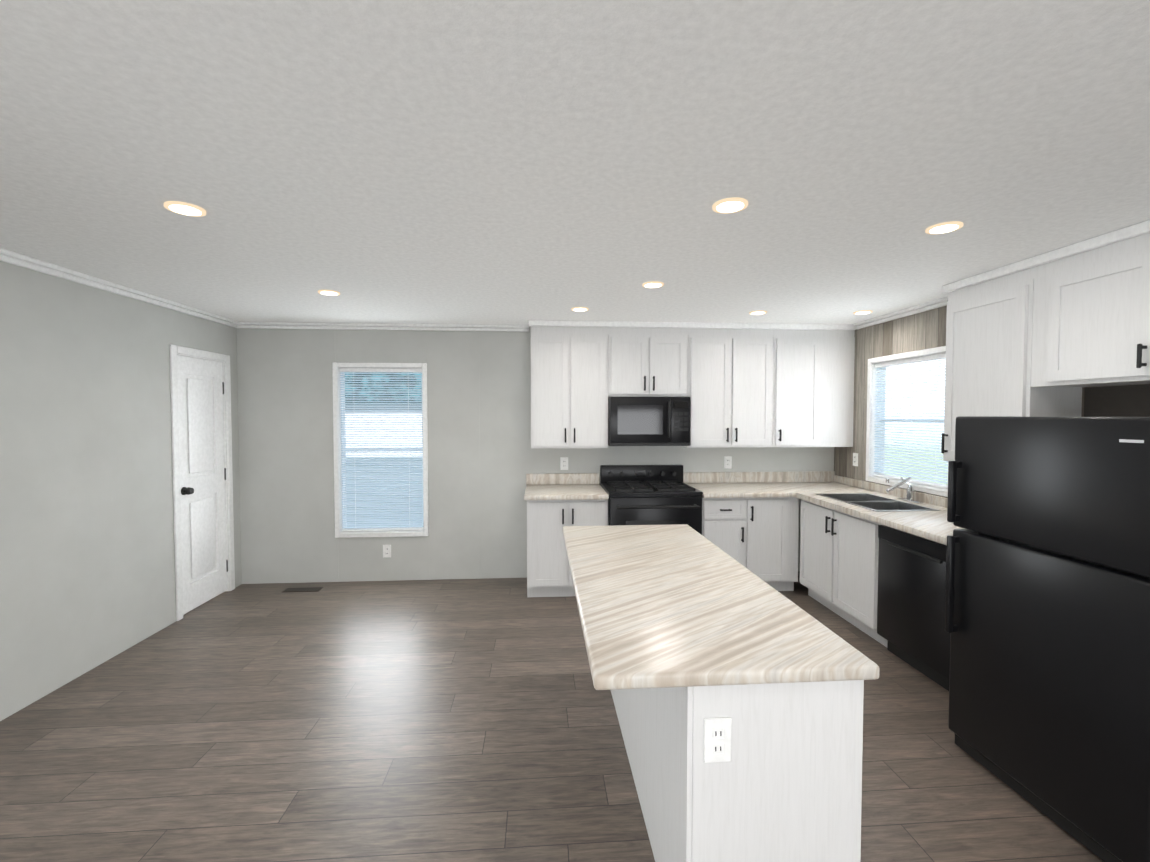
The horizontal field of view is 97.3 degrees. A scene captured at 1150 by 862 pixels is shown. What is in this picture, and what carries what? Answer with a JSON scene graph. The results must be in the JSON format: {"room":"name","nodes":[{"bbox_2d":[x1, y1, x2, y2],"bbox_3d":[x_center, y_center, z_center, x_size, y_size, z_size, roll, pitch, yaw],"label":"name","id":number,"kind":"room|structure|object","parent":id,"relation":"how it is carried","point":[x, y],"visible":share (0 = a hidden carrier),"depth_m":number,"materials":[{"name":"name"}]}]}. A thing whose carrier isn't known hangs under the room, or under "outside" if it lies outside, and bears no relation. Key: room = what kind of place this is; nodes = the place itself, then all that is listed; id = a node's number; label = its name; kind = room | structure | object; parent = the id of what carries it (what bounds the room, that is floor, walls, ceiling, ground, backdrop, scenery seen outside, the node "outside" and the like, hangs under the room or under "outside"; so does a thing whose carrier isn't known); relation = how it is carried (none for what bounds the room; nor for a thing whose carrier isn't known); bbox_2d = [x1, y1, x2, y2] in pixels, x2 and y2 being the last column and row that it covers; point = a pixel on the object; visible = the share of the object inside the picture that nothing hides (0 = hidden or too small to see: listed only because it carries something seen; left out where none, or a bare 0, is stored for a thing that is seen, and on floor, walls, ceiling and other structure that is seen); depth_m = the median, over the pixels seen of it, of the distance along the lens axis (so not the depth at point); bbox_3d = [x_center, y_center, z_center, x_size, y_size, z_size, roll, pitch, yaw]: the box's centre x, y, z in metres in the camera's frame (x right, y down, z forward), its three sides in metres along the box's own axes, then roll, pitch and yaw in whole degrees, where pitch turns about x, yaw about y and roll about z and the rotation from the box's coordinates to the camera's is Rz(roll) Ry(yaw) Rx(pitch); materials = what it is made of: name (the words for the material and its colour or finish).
{"room":"kitchen","nodes":[
{"label":"kitchen","id":0,"kind":"room"},
{"bbox_2d":[0,261,241,720],"bbox_3d":[-2.772,0.311,1.107,0.123,2.300,6.690,0,2,-4],"label":"wall","id":1,"kind":"structure","parent":0,"point":[87,564],"depth_m":2.92,"materials":[{"name":"paint"}]},
{"bbox_2d":[0,248,239,327],"bbox_3d":[-2.693,-0.815,1.138,0.050,0.050,6.570,0,2,-4],"label":"crown molding","id":2,"kind":"structure","parent":1,"relation":"attached to","point":[14,258],"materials":[{"name":"white wood"}]},
{"bbox_2d":[170,344,234,620],"bbox_3d":[-2.953,0.370,3.980,0.165,2.000,0.690,0,2,-4],"label":"door set","id":3,"kind":"structure","parent":1,"relation":"in","point":[200,381],"depth_m":3.97,"materials":[{"name":"white wood"}]},
{"bbox_2d":[237,326,833,583],"bbox_3d":[-0.242,0.198,4.697,5.680,2.300,0.123,0,2,-4],"label":"wall","id":4,"kind":"structure","parent":0,"point":[484,458],"depth_m":4.56,"materials":[{"name":"paint"}]},
{"bbox_2d":[332,362,428,537],"bbox_3d":[-1.737,0.171,4.581,0.820,1.560,0.139,0,2,-4],"label":"window","id":5,"kind":"structure","parent":4,"relation":"in","point":[338,458],"depth_m":4.53,"materials":[{"name":"clear glass"}]},
{"bbox_2d":[339,368,423,530],"bbox_3d":[-1.736,0.171,4.562,0.722,1.465,0.036,0,2,-4],"label":"window blinds","id":6,"kind":"object","parent":5,"relation":"attached to","point":[409,507],"visible":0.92,"depth_m":4.56,"materials":[{"name":"plastic"}]},
{"bbox_2d":[240,322,528,331],"bbox_3d":[-1.652,-0.921,4.475,2.480,0.050,0.055,0,2,-4],"label":"crown molding","id":7,"kind":"structure","parent":4,"relation":"attached to","point":[249,325],"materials":[{"name":"white wood"}]},
{"bbox_2d":[383,545,390,557],"bbox_3d":[-1.694,1.083,4.559,0.072,0.116,0.008,0,2,-4],"label":"electrical outlet","id":8,"kind":"object","parent":4,"relation":"attached to","point":[386,551],"visible":1,"depth_m":4.56,"materials":[{"name":"white plastic"}]},
{"bbox_2d":[560,457,567,469],"bbox_3d":[-0.098,0.299,4.647,0.072,0.116,0.008,0,2,-4],"label":"electrical outlet","id":9,"kind":"object","parent":4,"relation":"attached to","point":[563,463],"visible":1,"depth_m":4.64,"materials":[{"name":"white plastic"}]},
{"bbox_2d":[528,320,611,447],"bbox_3d":[-0.054,-0.400,4.476,0.664,1.088,0.307,0,2,-4],"label":"upper cabinet","id":10,"kind":"object","parent":4,"relation":"attached to","point":[571,361],"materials":[{"name":"white wood"}]},
{"bbox_2d":[612,321,691,399],"bbox_3d":[0.627,-0.624,4.518,0.698,0.642,0.307,0,2,-4],"label":"upper cabinet","id":11,"kind":"object","parent":4,"relation":"attached to","point":[650,359],"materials":[{"name":"white wood"}]},
{"bbox_2d":[608,397,689,445],"bbox_3d":[0.630,-0.087,4.477,0.690,0.420,0.422,0,2,-4],"label":"microwave","id":12,"kind":"object","parent":11,"relation":"attached to","point":[648,421],"visible":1,"depth_m":4.29,"materials":[{"name":"black glass"}]},
{"bbox_2d":[526,471,834,482],"bbox_3d":[1.014,0.437,4.722,2.927,0.100,0.019,0,2,-4],"label":"backsplash","id":13,"kind":"structure","parent":4,"relation":"attached to","point":[797,476],"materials":[{"name":"beige laminate"}]},
{"bbox_2d":[724,456,731,468],"bbox_3d":[1.438,0.296,4.756,0.072,0.116,0.008,0,2,-4],"label":"electrical outlet","id":14,"kind":"object","parent":4,"relation":"attached to","point":[727,462],"visible":1,"depth_m":4.75,"materials":[{"name":"white plastic"}]},
{"bbox_2d":[682,322,775,447],"bbox_3d":[1.358,-0.403,4.576,0.764,1.088,0.307,0,2,-4],"label":"upper cabinet","id":15,"kind":"object","parent":4,"relation":"attached to","point":[763,385],"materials":[{"name":"white wood"}]},
{"bbox_2d":[776,323,823,446],"bbox_3d":[1.948,-0.404,4.618,0.420,1.088,0.307,0,2,-4],"label":"upper cabinet","id":16,"kind":"object","parent":4,"relation":"attached to","point":[799,347],"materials":[{"name":"white wood"}]},
{"bbox_2d":[820,324,855,446],"bbox_3d":[2.295,-0.405,4.643,0.378,1.088,0.307,0,2,-4],"label":"upper cabinet","id":17,"kind":"object","parent":4,"relation":"attached to","point":[836,429],"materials":[{"name":"white wood"}]},
{"bbox_2d":[0,571,1103,861],"bbox_3d":[-0.005,1.482,1.401,5.680,0.060,6.810,0,2,-4],"label":"floor","id":18,"kind":"structure","parent":0,"point":[424,721],"depth_m":2.26,"materials":[{"name":"plastic"}]},
{"bbox_2d":[282,587,322,591],"bbox_3d":[-2.328,1.356,4.326,0.300,0.008,0.100,0,2,-4],"label":"floor vent","id":19,"kind":"object","parent":18,"relation":"in","point":[310,589],"visible":0.98,"depth_m":4.32,"materials":[{"name":"brown metal"}]},
{"bbox_2d":[527,495,608,596],"bbox_3d":[-0.079,0.949,4.371,0.655,0.820,0.597,0,2,-4],"label":"base cabinet","id":20,"kind":"object","parent":18,"relation":"on","point":[548,568],"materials":[{"name":"white wood"}]},
{"bbox_2d":[524,483,607,502],"bbox_3d":[-0.088,0.519,4.336,0.673,0.040,0.637,0,2,-4],"label":"countertop","id":21,"kind":"structure","parent":20,"relation":"on","point":[533,491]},
{"bbox_2d":[600,465,702,534],"bbox_3d":[0.636,0.841,4.356,0.764,1.035,0.687,0,2,-4],"label":"range","id":22,"kind":"object","parent":18,"relation":"on","point":[651,494],"visible":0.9,"depth_m":4.09,"materials":[{"name":"black metal"}]},
{"bbox_2d":[570,568,863,861],"bbox_3d":[0.369,1.025,2.152,0.675,0.805,1.676,0,2,-4],"label":"kitchen island","id":23,"kind":"object","parent":18,"relation":"on","point":[719,774],"depth_m":1.33,"materials":[{"name":"white wood"}]},
{"bbox_2d":[563,524,878,691],"bbox_3d":[0.361,0.604,2.144,0.750,0.039,1.714,0,2,-4],"label":"island countertop","id":24,"kind":"structure","parent":23,"relation":"on","point":[662,608],"depth_m":1.60,"materials":[{"name":"beige laminate"}]},
{"bbox_2d":[702,495,791,590],"bbox_3d":[1.393,0.945,4.475,0.755,0.820,0.597,0,2,-4],"label":"base cabinet","id":25,"kind":"object","parent":18,"relation":"on","point":[750,521],"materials":[{"name":"white wood"}]},
{"bbox_2d":[685,483,887,498],"bbox_3d":[1.762,0.517,4.407,1.480,0.040,0.757,0,2,-4],"label":"countertop","id":26,"kind":"structure","parent":25,"relation":"on","point":[710,490],"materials":[{"name":"beige laminate"}]},
{"bbox_2d":[796,515,887,646],"bbox_3d":[2.219,1.049,3.731,0.667,0.660,0.970,0,2,-4],"label":"base cabinet","id":27,"kind":"object","parent":18,"relation":"on","point":[839,564],"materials":[{"name":"white wood"}]},
{"bbox_2d":[804,495,964,544],"bbox_3d":[2.227,0.552,3.310,0.707,0.040,1.500,0,2,-4],"label":"countertop","id":28,"kind":"structure","parent":27,"relation":"on","point":[930,525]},
{"bbox_2d":[877,525,950,690],"bbox_3d":[2.265,1.003,2.933,0.672,0.802,0.615,0,2,-4],"label":"dishwasher","id":29,"kind":"object","parent":18,"relation":"on","point":[911,600],"visible":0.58,"depth_m":2.90,"materials":[{"name":"black metal"}]},
{"bbox_2d":[945,416,1149,861],"bbox_3d":[2.114,0.691,1.922,0.895,1.490,0.760,0,2,-4],"label":"fridge","id":30,"kind":"object","parent":18,"relation":"on","point":[1047,608],"visible":1,"depth_m":1.80,"materials":[{"name":"black metal"}]},
{"bbox_2d":[0,0,1149,324],"bbox_3d":[-0.005,-0.876,1.326,5.680,0.060,6.810,0,2,-4],"label":"ceiling","id":31,"kind":"structure","parent":0,"point":[488,162],"depth_m":1.53,"materials":[{"name":"white paint"}]},
{"bbox_2d":[164,201,205,216],"bbox_3d":[-1.514,-0.862,1.967,0.132,0.010,0.132,0,2,-4],"label":"recessed light","id":32,"kind":"object","parent":31,"relation":"in","point":[185,208],"visible":0.98,"depth_m":1.95,"materials":[{"name":"white plastic"}]},
{"bbox_2d":[318,290,339,295],"bbox_3d":[-1.610,-0.904,3.313,0.132,0.010,0.132,0,2,-4],"label":"recessed light","id":33,"kind":"object","parent":31,"relation":"in","point":[330,292],"visible":0.96,"depth_m":3.29,"materials":[{"name":"white plastic"}]},
{"bbox_2d":[571,307,588,311],"bbox_3d":[0.038,-0.921,3.830,0.132,0.010,0.132,0,2,-4],"label":"recessed light","id":34,"kind":"object","parent":31,"relation":"in","point":[579,309],"visible":0.98,"depth_m":3.81,"materials":[{"name":"white plastic"}]},
{"bbox_2d":[642,281,663,287],"bbox_3d":[0.480,-0.898,3.110,0.132,0.010,0.132,0,2,-4],"label":"recessed light","id":35,"kind":"object","parent":31,"relation":"in","point":[654,284],"visible":0.96,"depth_m":3.09,"materials":[{"name":"white plastic"}]},
{"bbox_2d":[712,197,747,213],"bbox_3d":[0.593,-0.861,1.936,0.132,0.010,0.132,0,2,-4],"label":"recessed light","id":36,"kind":"object","parent":31,"relation":"in","point":[730,205],"visible":1,"depth_m":1.92,"materials":[{"name":"white plastic"}]},
{"bbox_2d":[749,310,766,314],"bbox_3d":[1.432,-0.925,3.959,0.132,0.010,0.132,0,2,-4],"label":"recessed light","id":37,"kind":"object","parent":31,"relation":"in","point":[759,312],"visible":0.98,"depth_m":3.93,"materials":[{"name":"white plastic"}]},
{"bbox_2d":[853,310,872,314],"bbox_3d":[2.245,-0.924,3.947,0.132,0.010,0.132,0,2,-4],"label":"recessed light","id":38,"kind":"object","parent":31,"relation":"in","point":[863,312],"visible":0.96,"depth_m":3.92,"materials":[{"name":"white plastic"}]},
{"bbox_2d":[925,221,962,233],"bbox_3d":[1.579,-0.868,2.166,0.132,0.010,0.132,0,2,-4],"label":"recessed light","id":39,"kind":"object","parent":31,"relation":"in","point":[944,227],"visible":0.98,"depth_m":2.15,"materials":[{"name":"white plastic"}]},
{"bbox_2d":[860,499,899,510],"bbox_3d":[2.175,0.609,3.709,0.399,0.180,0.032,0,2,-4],"label":"sink","id":40,"kind":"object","parent":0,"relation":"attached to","point":[881,504],"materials":[{"name":"metal"}]},
{"bbox_2d":[834,306,1149,497],"bbox_3d":[2.771,0.299,1.500,0.122,2.300,6.690,0,2,-4],"label":"wall","id":41,"kind":"structure","parent":0,"point":[920,331],"depth_m":3.90,"materials":[{"name":"brown wood"}]},
{"bbox_2d":[853,453,857,465],"bbox_3d":[2.494,0.254,4.503,0.008,0.116,0.072,0,2,-4],"label":"electrical outlet","id":42,"kind":"object","parent":41,"relation":"attached to","point":[855,459],"visible":1,"depth_m":4.50,"materials":[{"name":"white plastic"}]},
{"bbox_2d":[832,475,947,538],"bbox_3d":[2.266,0.578,3.683,0.577,0.245,2.237,0,2,-4],"label":"backsplash","id":43,"kind":"structure","parent":41,"relation":"attached to","point":[862,525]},
{"bbox_2d":[853,296,947,328],"bbox_3d":[2.520,-0.900,3.822,0.050,0.050,1.290,0,2,-4],"label":"crown molding","id":44,"kind":"structure","parent":41,"relation":"attached to","point":[941,302],"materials":[{"name":"white wood"}]},
{"bbox_2d":[866,346,948,496],"bbox_3d":[2.592,-0.079,3.881,0.139,1.041,0.914,0,2,-4],"label":"window","id":45,"kind":"structure","parent":41,"relation":"in","point":[871,415],"depth_m":4.26,"materials":[{"name":"clear glass"}]},
{"bbox_2d":[873,353,947,488],"bbox_3d":[2.572,-0.081,3.879,0.036,0.946,0.816,0,2,-4],"label":"window blinds","id":46,"kind":"object","parent":45,"relation":"attached to","point":[914,361],"visible":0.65,"depth_m":3.86,"materials":[{"name":"plastic"}]},
{"bbox_2d":[941,258,1081,460],"bbox_3d":[2.456,-0.349,2.882,0.307,1.088,0.550,0,2,-4],"label":"upper cabinet","id":47,"kind":"object","parent":41,"relation":"attached to","point":[987,360],"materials":[{"name":"white wood"}]},
{"bbox_2d":[1029,220,1149,387],"bbox_3d":[2.513,-0.539,2.076,0.307,0.658,1.048,0,2,-4],"label":"upper cabinet","id":48,"kind":"object","parent":41,"relation":"attached to","point":[1051,333],"depth_m":2.30,"materials":[{"name":"white wood"}]},
{"label":"outside","id":49,"kind":"structure","parent":0,"visible":0},
{"bbox_2d":[345,372,422,525],"bbox_3d":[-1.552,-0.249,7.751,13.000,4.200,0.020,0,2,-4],"label":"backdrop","id":50,"kind":"structure","parent":49,"point":[384,437],"depth_m":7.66,"materials":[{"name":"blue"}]},
{"bbox_2d":[884,359,947,484],"bbox_3d":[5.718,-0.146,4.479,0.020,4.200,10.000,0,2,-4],"label":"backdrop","id":51,"kind":"structure","parent":49,"point":[915,415],"depth_m":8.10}
]}

